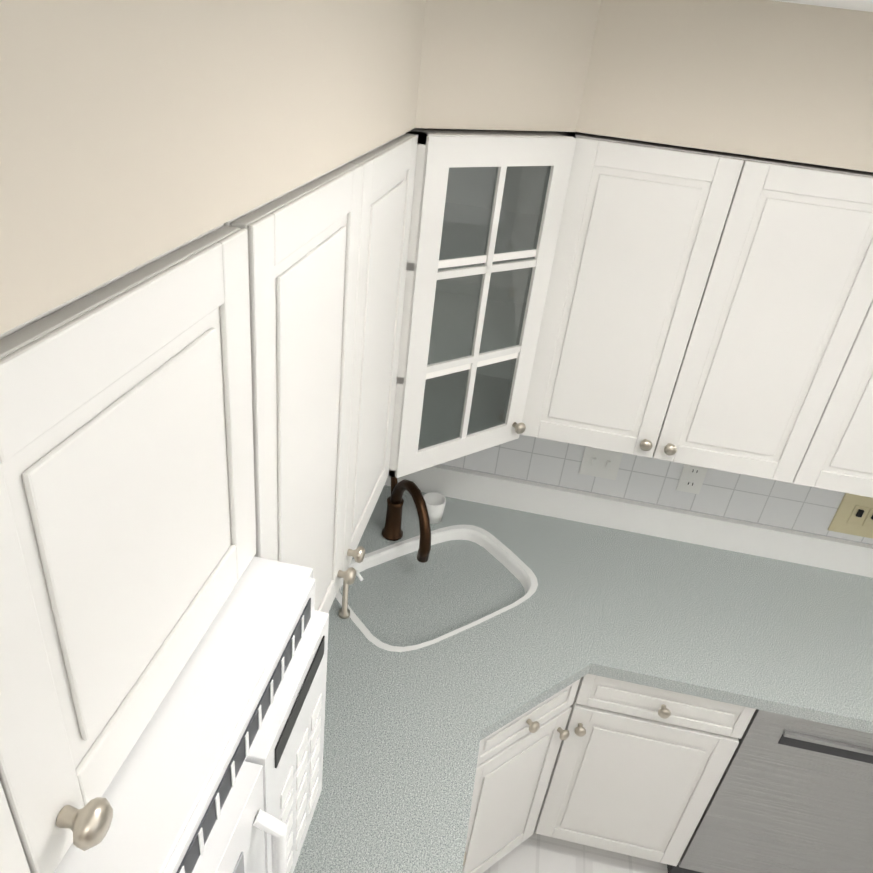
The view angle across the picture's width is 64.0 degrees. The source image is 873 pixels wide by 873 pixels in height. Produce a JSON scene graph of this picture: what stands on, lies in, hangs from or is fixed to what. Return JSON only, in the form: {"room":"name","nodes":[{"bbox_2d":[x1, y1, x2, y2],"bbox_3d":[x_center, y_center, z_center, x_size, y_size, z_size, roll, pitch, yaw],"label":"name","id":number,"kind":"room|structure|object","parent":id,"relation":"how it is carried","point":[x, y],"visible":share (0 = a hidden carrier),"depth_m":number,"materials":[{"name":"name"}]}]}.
{"room":"kitchen","nodes":[
{"label":"kitchen","id":0,"kind":"room"},
{"bbox_2d":[0,0,872,334],"bbox_3d":[1.092,0.129,0.050,3.330,0.278,3.665,10,30,6],"label":"wall","id":1,"kind":"structure","parent":0,"point":[134,134],"depth_m":0.74,"materials":[{"name":"beige paint"}]},
{"bbox_2d":[483,829,667,872],"bbox_3d":[2.654,2.808,0.384,8.000,0.060,7.600,10,30,6],"label":"floor","id":2,"kind":"structure","parent":0,"point":[536,853],"depth_m":2.29,"materials":[{"name":"tile"}]},
{"bbox_2d":[462,695,605,872],"bbox_3d":[0.252,0.946,2.269,0.350,0.740,0.910,10,30,6],"label":"base cabinet","id":3,"kind":"object","parent":2,"relation":"on","point":[541,771],"depth_m":2.00,"materials":[{"name":"white wood"}]},
{"bbox_2d":[554,674,755,865],"bbox_3d":[0.599,0.889,2.307,0.496,0.874,0.673,10,30,6],"label":"base cabinet","id":4,"kind":"object","parent":2,"relation":"on","point":[619,766],"depth_m":1.96,"materials":[{"name":"white wood"}]},
{"bbox_2d":[293,465,872,872],"bbox_3d":[1.140,0.772,1.713,3.320,0.265,1.388,10,30,6],"label":"countertop","id":5,"kind":"structure","parent":4,"relation":"on","point":[510,600],"depth_m":1.93,"materials":[{"name":"grey stone"}]},
{"bbox_2d":[338,568,363,618],"bbox_3d":[-0.222,0.410,1.817,0.069,0.180,0.055,10,30,6],"label":"soap dispenser","id":6,"kind":"object","parent":5,"relation":"on","point":[344,611],"visible":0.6,"depth_m":1.84,"materials":[{"name":"silver metal"}]},
{"bbox_2d":[382,477,430,562],"bbox_3d":[-0.085,0.241,2.062,0.178,0.254,0.228,10,30,6],"label":"faucet","id":7,"kind":"object","parent":5,"relation":"on","point":[392,530],"visible":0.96,"depth_m":2.03,"materials":[{"name":"brown metal"}]},
{"bbox_2d":[423,492,445,523],"bbox_3d":[-0.011,0.233,2.271,0.076,0.075,0.076,10,30,6],"label":"cup","id":8,"kind":"object","parent":5,"relation":"on","point":[435,502],"visible":0.75,"depth_m":2.26,"materials":[{"name":"white ceramic"}]},
{"bbox_2d":[667,709,872,872],"bbox_3d":[1.150,0.981,2.269,0.612,0.872,0.632,10,30,6],"label":"dishwasher","id":9,"kind":"object","parent":2,"relation":"on","point":[791,794],"visible":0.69,"depth_m":1.98,"materials":[{"name":"grey"}]},
{"bbox_2d":[772,0,872,11],"bbox_3d":[0.937,0.166,-0.424,3.650,0.100,5.050,10,30,6],"label":"ceiling","id":10,"kind":"structure","parent":0,"point":[863,5],"depth_m":1.28,"materials":[{"name":"white paint"}]},
{"bbox_3d":[-0.703,0.689,0.745,0.120,2.500,4.100,10,30,6],"label":"wall","id":11,"kind":"structure","parent":0,"visible":0},
{"bbox_2d":[0,205,275,872],"bbox_3d":[-0.407,0.126,0.401,0.321,0.372,0.753,10,30,6],"label":"upper cabinet","id":12,"kind":"object","parent":11,"relation":"attached to","point":[190,429],"depth_m":0.49,"materials":[{"name":"white wood"}]},
{"bbox_2d":[54,556,328,872],"bbox_3d":[-0.391,0.474,0.591,0.441,0.406,0.749,10,30,6],"label":"microwave","id":13,"kind":"object","parent":12,"relation":"attached to","point":[220,770],"visible":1,"depth_m":0.65,"materials":[{"name":"white"}]},
{"bbox_2d":[262,133,417,612],"bbox_3d":[-0.296,-0.076,1.156,0.321,0.758,0.765,10,30,6],"label":"upper cabinet","id":14,"kind":"object","parent":11,"relation":"attached to","point":[340,237],"depth_m":1.01,"materials":[{"name":"white wood"}]},
{"bbox_3d":[1.300,0.099,2.190,3.555,2.500,0.120,10,30,6],"label":"wall","id":15,"kind":"structure","parent":0,"visible":0},
{"bbox_2d":[388,128,576,477],"bbox_3d":[-0.025,-0.383,1.743,0.619,0.758,0.637,10,30,6],"label":"upper cabinet","id":16,"kind":"object","parent":15,"relation":"attached to","point":[487,211],"visible":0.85,"depth_m":1.58,"materials":[{"name":"white wood"}]},
{"bbox_2d":[438,434,872,544],"bbox_3d":[1.288,0.225,2.189,3.324,0.451,0.006,10,30,6],"label":"backsplash","id":17,"kind":"structure","parent":15,"relation":"attached to","point":[773,503],"depth_m":2.26,"materials":[{"name":"tile"}]},
{"bbox_2d":[579,446,622,479],"bbox_3d":[0.530,0.084,2.251,0.120,0.115,0.013,10,30,6],"label":"double light switch","id":18,"kind":"object","parent":17,"relation":"attached to","point":[600,463],"visible":0.79,"depth_m":2.25,"materials":[{"name":"white plastic"}]},
{"bbox_2d":[676,464,707,493],"bbox_3d":[0.815,0.130,2.222,0.072,0.115,0.008,10,30,6],"label":"electrical outlet","id":19,"kind":"object","parent":17,"relation":"attached to","point":[691,479],"visible":0.85,"depth_m":2.22,"materials":[{"name":"white plastic"}]},
{"bbox_2d":[828,493,872,538],"bbox_3d":[1.340,0.252,2.181,0.170,0.150,0.016,10,30,6],"label":"light switch","id":20,"kind":"object","parent":17,"relation":"attached to","point":[853,515],"visible":0.94,"depth_m":2.19,"materials":[{"name":"beige plastic"}]},
{"bbox_2d":[520,132,872,478],"bbox_3d":[0.672,-0.337,1.814,0.782,0.758,0.321,10,30,6],"label":"upper cabinet","id":21,"kind":"object","parent":15,"relation":"attached to","point":[710,309],"depth_m":1.65,"materials":[{"name":"white wood"}]},
{"bbox_2d":[768,224,872,497],"bbox_3d":[1.359,-0.212,1.747,0.836,0.758,0.321,10,30,6],"label":"upper cabinet","id":22,"kind":"object","parent":15,"relation":"attached to","point":[828,445],"depth_m":1.72,"materials":[{"name":"white wood"}]}
]}

